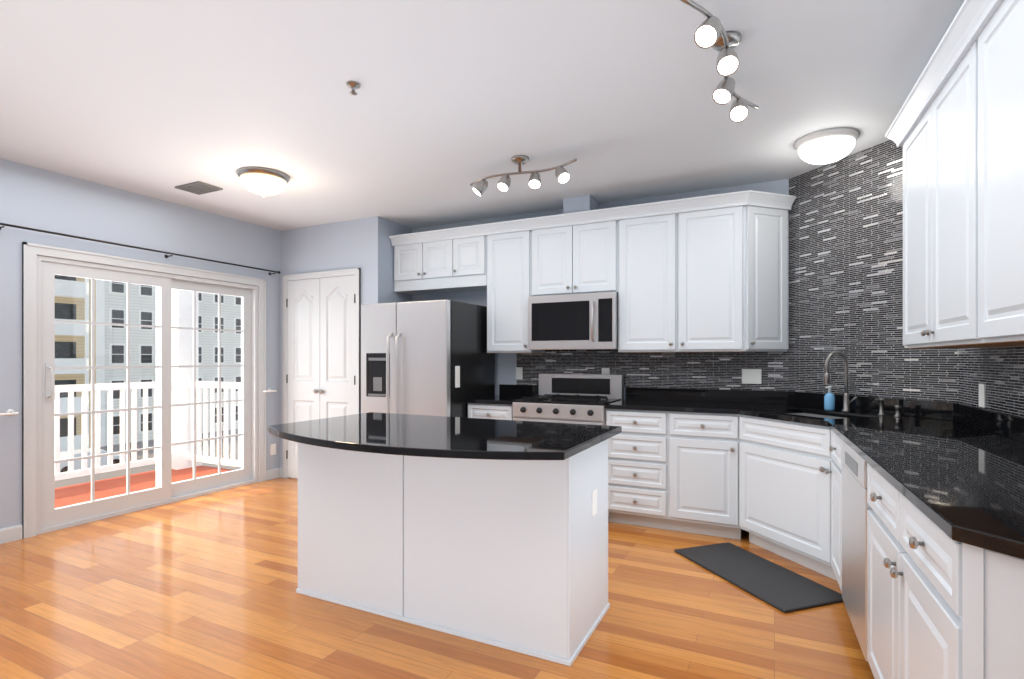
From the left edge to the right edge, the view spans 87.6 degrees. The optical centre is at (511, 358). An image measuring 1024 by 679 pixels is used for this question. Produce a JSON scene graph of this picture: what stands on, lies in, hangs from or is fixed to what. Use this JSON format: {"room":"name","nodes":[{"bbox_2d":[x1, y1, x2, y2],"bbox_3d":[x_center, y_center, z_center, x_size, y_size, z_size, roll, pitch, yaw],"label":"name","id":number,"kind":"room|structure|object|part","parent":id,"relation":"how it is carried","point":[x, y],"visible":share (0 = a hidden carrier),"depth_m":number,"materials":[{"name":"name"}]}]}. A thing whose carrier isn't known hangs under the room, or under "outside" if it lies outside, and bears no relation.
{"room":"kitchen","nodes":[
{"label":"kitchen","id":0,"kind":"room"},
{"bbox_2d":[0,158,279,528],"bbox_3d":[-4.001,-0.055,2.765,0.140,2.630,6.915,0,0,26],"label":"wall","id":1,"kind":"structure","parent":0,"point":[38,198],"depth_m":4.16,"materials":[{"name":"grey paint"}]},
{"bbox_2d":[0,409,17,415],"bbox_3d":[-3.433,0.370,3.604,0.137,0.044,0.169,0,0,26],"label":"curtain holdback","id":2,"kind":"object","parent":1,"relation":"attached to","point":[9,412],"visible":1,"depth_m":3.61,"materials":[{"name":"white plastic"}]},
{"bbox_2d":[0,524,21,543],"bbox_3d":[-4.411,1.210,1.752,0.014,0.100,4.436,0,0,26],"label":"baseboard","id":3,"kind":"structure","parent":1,"relation":"attached to","point":[11,533],"depth_m":3.68,"materials":[{"name":"grey wood"}]},
{"bbox_2d":[0,223,280,274],"bbox_3d":[-3.137,-0.896,4.251,0.098,0.044,3.064,0,0,26],"label":"curtain rod","id":4,"kind":"object","parent":1,"relation":"attached to","point":[84,238],"visible":1,"depth_m":4.30,"materials":[{"name":"grey metal"}]},
{"bbox_2d":[22,242,265,538],"bbox_3d":[-3.030,0.220,4.655,0.157,2.080,1.985,0,0,26],"label":"sliding glass door","id":5,"kind":"structure","parent":1,"relation":"in","point":[41,513],"depth_m":4.39,"materials":[{"name":"grey"}]},
{"bbox_3d":[-3.356,0.170,3.882,0.062,0.280,0.032,0,0,26],"label":"handle","id":6,"kind":"part","parent":5,"relation":"part of","materials":[{"name":"grey plastic"}]},
{"bbox_3d":[-3.216,0.260,4.284,0.040,1.940,0.935,0,0,26],"label":"frame","id":7,"kind":"part","parent":5,"relation":"part of","materials":[{"name":"grey"}]},
{"bbox_3d":[-3.216,0.242,4.284,0.006,1.745,0.775,0,0,26],"label":"glass","id":8,"kind":"part","parent":5,"relation":"part of","materials":[{"name":"clear glass"}]},
{"bbox_3d":[-2.886,0.260,5.058,0.040,1.940,0.915,0,0,26],"label":"frame","id":9,"kind":"part","parent":5,"relation":"part of","materials":[{"name":"grey"}]},
{"bbox_3d":[-2.886,0.242,5.058,0.006,1.745,0.755,0,0,26],"label":"glass","id":10,"kind":"part","parent":5,"relation":"part of","materials":[{"name":"clear glass"}]},
{"bbox_2d":[55,289,240,507],"bbox_3d":[-4.133,-0.115,4.526,1.650,3.250,3.880,0,0,26],"label":"balcony","id":11,"kind":"object","parent":1,"relation":"attached to","point":[183,420],"depth_m":5.97,"materials":[{"name":"white"}]},
{"bbox_2d":[270,443,275,454],"bbox_3d":[-2.514,0.952,5.625,0.008,0.115,0.070,0,0,26],"label":"electrical outlet plate","id":12,"kind":"object","parent":1,"relation":"attached to","point":[272,446],"depth_m":5.62,"materials":[{"name":"white plastic"}]},
{"bbox_2d":[280,216,386,478],"bbox_3d":[-1.851,-0.055,5.482,1.324,2.630,0.140,0,0,26],"label":"wall","id":13,"kind":"structure","parent":0,"point":[357,243],"depth_m":5.34,"materials":[{"name":"grey paint"}]},
{"bbox_2d":[286,294,354,458],"bbox_3d":[-1.956,0.210,5.436,0.945,1.690,0.010,0,0,26],"label":"closet door hinges","id":14,"kind":"object","parent":13,"relation":"attached to","point":[287,374],"visible":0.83,"depth_m":5.64,"materials":[{"name":"grey metal"}]},
{"bbox_2d":[287,275,354,477],"bbox_3d":[-1.952,0.213,5.444,0.925,2.069,0.016,0,0,26],"label":"closet door","id":15,"kind":"structure","parent":13,"relation":"in","point":[320,333],"depth_m":5.44,"materials":[{"name":"white wood"}]},
{"bbox_2d":[283,268,360,477],"bbox_3d":[-1.955,0.188,5.440,1.047,2.145,0.026,0,0,26],"label":"closet door frame","id":16,"kind":"object","parent":13,"relation":"attached to","point":[356,272],"visible":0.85,"depth_m":5.35,"materials":[{"name":"grey wood"}]},
{"bbox_2d":[387,220,411,302],"bbox_3d":[-1.168,-0.055,5.529,0.140,2.630,0.545,0,0,26],"label":"wall","id":17,"kind":"structure","parent":0,"point":[394,228],"depth_m":5.32,"materials":[{"name":"grey paint"}]},
{"bbox_2d":[0,477,874,678],"bbox_3d":[-1.071,1.320,1.629,6.400,0.120,7.460,0,0,26],"label":"floor","id":18,"kind":"structure","parent":0,"point":[203,587],"depth_m":2.59,"materials":[{"name":"brown wood"}]},
{"bbox_2d":[361,300,494,417],"bbox_3d":[-0.768,0.388,4.887,0.913,1.745,0.904,0,0,26],"label":"refrigerator","id":19,"kind":"object","parent":18,"relation":"on","point":[432,358],"visible":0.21,"depth_m":4.54,"materials":[{"name":"silver metal"}]},
{"bbox_3d":[-1.172,0.158,4.652,0.215,0.335,0.004,0,0,26],"label":"dispenser trim","id":20,"kind":"part","parent":19,"relation":"part of","materials":[{"name":"silver metal"}]},
{"bbox_2d":[296,436,612,665],"bbox_3d":[-0.333,0.820,2.795,1.566,0.882,0.585,0,0,26],"label":"kitchen island","id":21,"kind":"object","parent":18,"relation":"on","point":[493,532],"depth_m":2.46,"materials":[{"name":"white wood"}]},
{"bbox_2d":[267,412,621,471],"bbox_3d":[-0.404,0.360,2.633,1.645,0.032,1.030,0,0,26],"label":"island countertop","id":22,"kind":"structure","parent":21,"relation":"on","point":[537,446],"depth_m":2.40,"materials":[{"name":"black stone"}]},
{"bbox_2d":[591,487,597,516],"bbox_3d":[0.385,0.670,2.496,0.005,0.120,0.070,0,0,26],"label":"outlet","id":23,"kind":"object","parent":21,"relation":"attached to","point":[593,489],"depth_m":2.49,"materials":[{"name":"white plastic"}]},
{"bbox_2d":[468,404,514,419],"bbox_3d":[-0.055,0.819,4.770,0.445,0.882,0.614,0,0,26],"label":"base cabinet","id":24,"kind":"object","parent":18,"relation":"on","point":[483,411],"depth_m":4.49,"materials":[{"name":"white wood"}]},
{"bbox_2d":[466,396,531,403],"bbox_3d":[-0.057,0.361,4.766,0.445,0.032,0.641,0,0,26],"label":"countertop","id":25,"kind":"structure","parent":24,"relation":"on","point":[488,399],"depth_m":4.54,"materials":[{"name":"black stone"}]},
{"bbox_2d":[513,374,623,424],"bbox_3d":[0.473,0.698,4.462,0.765,1.125,0.673,0,0,26],"label":"range","id":26,"kind":"object","parent":18,"relation":"on","point":[574,398],"visible":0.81,"depth_m":4.36,"materials":[{"name":"silver metal"}]},
{"bbox_2d":[674,542,842,612],"bbox_3d":[1.411,1.252,3.136,0.440,0.015,0.900,0,0,-19],"label":"kitchen mat","id":27,"kind":"object","parent":18,"relation":"on","point":[781,588],"visible":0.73,"depth_m":3.04,"materials":[{"name":"grey rubber"}]},
{"bbox_2d":[841,439,872,661],"bbox_3d":[1.754,0.820,2.185,0.645,0.880,0.622,0,0,26],"label":"dishwasher","id":28,"kind":"object","parent":18,"relation":"on","point":[856,506],"visible":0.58,"depth_m":2.24,"materials":[{"name":"silver"}]},
{"bbox_2d":[867,588,960,678],"bbox_3d":[1.404,0.819,1.438,0.670,0.882,1.061,0,0,26],"label":"base cabinet","id":29,"kind":"object","parent":18,"relation":"on","point":[909,637],"depth_m":1.45,"materials":[{"name":"white wood"}]},
{"bbox_2d":[605,400,1023,611],"bbox_3d":[1.175,0.361,2.561,2.155,0.032,3.514,0,0,26],"label":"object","id":30,"kind":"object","parent":29,"relation":"on","point":[945,490],"depth_m":3.01,"materials":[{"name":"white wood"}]},
{"bbox_2d":[824,392,835,410],"bbox_3d":[2.140,0.287,3.599,0.064,0.115,0.062,0,0,26],"label":"soap bottle","id":31,"kind":"object","parent":30,"relation":"on","point":[829,399],"depth_m":3.57,"materials":[{"name":"blue plastic"}]},
{"bbox_2d":[823,351,902,417],"bbox_3d":[2.187,0.147,3.361,0.396,0.396,0.277,0,0,26],"label":"faucet","id":32,"kind":"object","parent":30,"relation":"on","point":[868,406],"depth_m":3.42,"materials":[{"name":"silver metal"}]},
{"bbox_2d":[961,604,1016,678],"bbox_3d":[1.145,0.819,0.940,0.528,0.882,0.500,0,0,26],"label":"base cabinet","id":33,"kind":"object","parent":18,"relation":"on","point":[988,635],"depth_m":1.07,"materials":[{"name":"white wood"}]},
{"bbox_2d":[0,0,964,230],"bbox_3d":[-1.071,-1.430,1.629,6.400,0.120,7.460,0,0,26],"label":"ceiling","id":34,"kind":"structure","parent":0,"point":[438,113],"depth_m":2.78,"materials":[{"name":"white paint"}]},
{"bbox_2d":[175,181,222,194],"bbox_3d":[-2.503,-1.362,4.271,0.300,0.016,0.200,0,0,26],"label":"ceiling vent","id":35,"kind":"object","parent":34,"relation":"in","point":[198,188],"visible":0.96,"depth_m":4.25,"materials":[{"name":"grey metal"}]},
{"bbox_2d":[236,167,289,196],"bbox_3d":[-1.853,-1.287,3.985,0.360,0.165,0.360,0,0,26],"label":"flush light","id":36,"kind":"object","parent":34,"relation":"attached to","point":[263,181],"visible":1,"depth_m":3.88,"materials":[{"name":"white glass"}]},
{"bbox_3d":[-1.853,-1.278,3.985,0.320,0.100,0.320,0,0,26],"label":"globe","id":37,"kind":"part","parent":36,"relation":"part of","materials":[{"name":"white glass"}]},
{"bbox_2d":[346,81,360,94],"bbox_3d":[-0.791,-1.346,2.665,0.070,0.047,0.070,0,0,26],"label":"sprinkler","id":38,"kind":"object","parent":34,"relation":"attached to","point":[353,85],"visible":1,"depth_m":2.65,"materials":[{"name":"silver metal"}]},
{"bbox_2d":[470,155,576,196],"bbox_3d":[0.051,-1.259,3.643,0.860,0.220,0.158,0,0,26],"label":"track light","id":39,"kind":"object","parent":34,"relation":"attached to","point":[479,187],"visible":1,"depth_m":3.63,"materials":[{"name":"silver metal"}]},
{"bbox_2d":[680,0,758,121],"bbox_3d":[0.918,-1.259,2.290,0.229,0.220,1.027,0,0,26],"label":"track light","id":40,"kind":"object","parent":34,"relation":"attached to","point":[711,32],"visible":0.98,"depth_m":2.16,"materials":[{"name":"silver metal"}]},
{"bbox_2d":[794,127,858,163],"bbox_3d":[1.962,-1.299,3.337,0.350,0.141,0.350,0,0,26],"label":"flush light","id":41,"kind":"object","parent":34,"relation":"attached to","point":[827,146],"visible":1,"depth_m":3.24,"materials":[{"name":"white glass"}]},
{"bbox_3d":[1.962,-1.278,3.337,0.310,0.100,0.310,0,0,26],"label":"globe","id":42,"kind":"part","parent":41,"relation":"part of","materials":[{"name":"white glass"}]},
{"bbox_2d":[563,195,599,213],"bbox_3d":[0.607,-1.294,4.643,0.235,0.149,0.290,0,0,26],"label":"chase","id":43,"kind":"object","parent":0,"point":[580,203],"visible":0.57,"depth_m":4.52,"materials":[{"name":"grey paint"}]},
{"bbox_2d":[412,179,788,413],"bbox_3d":[0.993,-0.055,4.693,4.476,2.630,0.140,0,0,26],"label":"wall","id":44,"kind":"structure","parent":0,"point":[505,367],"depth_m":5.10,"materials":[{"name":"grey paint"}]},
{"bbox_2d":[392,236,456,294],"bbox_3d":[-0.798,-0.905,5.307,0.697,0.470,0.324,0,0,26],"label":"upper cabinet","id":45,"kind":"object","parent":44,"relation":"attached to","point":[420,266],"depth_m":5.17,"materials":[{"name":"white wood"}]},
{"bbox_2d":[453,232,484,291],"bbox_3d":[-0.327,-0.905,5.076,0.353,0.470,0.324,0,0,26],"label":"upper cabinet","id":46,"kind":"object","parent":44,"relation":"attached to","point":[468,248],"depth_m":4.94,"materials":[{"name":"white wood"}]},
{"bbox_2d":[485,224,544,352],"bbox_3d":[0.033,-0.598,4.899,0.443,1.084,0.324,0,0,26],"label":"upper cabinet","id":47,"kind":"object","parent":44,"relation":"attached to","point":[508,251],"depth_m":4.75,"materials":[{"name":"white wood"}]},
{"bbox_2d":[497,384,538,395],"bbox_3d":[0.080,0.295,5.045,0.445,0.100,0.020,0,0,26],"label":"backsplash","id":48,"kind":"structure","parent":44,"relation":"attached to","point":[504,389],"depth_m":5.03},
{"bbox_2d":[516,367,522,378],"bbox_3d":[0.068,0.138,5.061,0.070,0.115,0.007,0,0,26],"label":"electrical outlet plate","id":49,"kind":"object","parent":44,"relation":"attached to","point":[519,370],"depth_m":5.06,"materials":[{"name":"white plastic"}]},
{"bbox_2d":[533,216,616,295],"bbox_3d":[0.578,-0.840,4.631,0.768,0.600,0.324,0,0,26],"label":"upper cabinet","id":50,"kind":"object","parent":44,"relation":"attached to","point":[570,256],"depth_m":4.47,"materials":[{"name":"white wood"}]},
{"bbox_2d":[528,292,617,350],"bbox_3d":[0.552,-0.305,4.579,0.760,0.460,0.434,0,0,26],"label":"microwave","id":51,"kind":"object","parent":50,"relation":"attached to","point":[585,321],"visible":0.94,"depth_m":4.41,"materials":[{"name":"silver metal"}]},
{"bbox_3d":[0.652,-0.306,4.317,0.022,0.338,0.052,0,0,26],"label":"handle","id":52,"kind":"part","parent":51,"relation":"part of","materials":[{"name":"silver metal"}]},
{"bbox_2d":[602,368,609,373],"bbox_3d":[0.822,0.138,4.691,0.070,0.115,0.007,0,0,26],"label":"electrical outlet plate","id":53,"kind":"object","parent":44,"relation":"attached to","point":[604,370],"depth_m":4.69,"materials":[{"name":"white plastic"}]},
{"bbox_2d":[617,200,744,352],"bbox_3d":[1.346,-0.598,4.254,0.940,1.084,0.324,0,0,26],"label":"upper cabinet","id":54,"kind":"object","parent":44,"relation":"attached to","point":[681,271],"depth_m":4.09,"materials":[{"name":"white wood"}]},
{"bbox_2d":[742,369,760,383],"bbox_3d":[1.873,0.138,4.175,0.140,0.115,0.007,0,0,26],"label":"electrical outlet plate","id":55,"kind":"object","parent":44,"relation":"attached to","point":[751,376],"depth_m":4.17,"materials":[{"name":"white plastic"}]},
{"bbox_2d":[745,191,788,351],"bbox_3d":[1.898,-0.640,3.976,0.278,1.140,0.278,0,0,26],"label":"upper cabinet","id":56,"kind":"object","parent":44,"relation":"attached to","point":[766,213],"depth_m":3.96,"materials":[{"name":"white wood"}]},
{"bbox_2d":[897,40,956,348],"bbox_3d":[2.001,-0.598,2.265,0.392,1.084,1.029,0,0,26],"label":"upper cabinet","id":57,"kind":"object","parent":0,"relation":"attached to","point":[928,142],"depth_m":2.33,"materials":[{"name":"white wood"}]},
{"bbox_2d":[957,0,1023,347],"bbox_3d":[1.549,-0.598,1.346,0.392,1.084,1.020,0,0,26],"label":"upper cabinet","id":58,"kind":"object","parent":0,"relation":"attached to","point":[990,44],"depth_m":1.76,"materials":[{"name":"white wood"}]},
{"label":"outside","id":59,"kind":"structure","parent":0,"visible":0},
{"bbox_2d":[55,275,240,487],"bbox_3d":[-48.079,-0.990,45.899,113.220,17.100,160.000,0,0,26],"label":"buildings","id":60,"kind":"structure","parent":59,"point":[136,350],"depth_m":44.97,"materials":[{"name":"grey concrete"}]},
{"bbox_3d":[1.531,-0.055,0.275,0.665,2.630,7.316,0,0,26],"label":"wall","id":61,"kind":"structure","parent":0,"visible":0},
{"bbox_2d":[517,140,1023,416],"bbox_3d":[0.675,-0.561,2.721,3.212,1.613,3.676,0,0,26],"label":"tiled wall","id":62,"kind":"structure","parent":61,"relation":"attached to","point":[846,256],"depth_m":3.61,"materials":[{"name":"tile"}]},
{"bbox_2d":[979,384,985,407],"bbox_3d":[2.331,0.183,2.649,0.009,0.115,0.070,0,0,23],"label":"electrical outlet plate","id":63,"kind":"object","parent":62,"relation":"attached to","point":[982,387],"depth_m":2.63,"materials":[{"name":"white plastic"}]}
]}

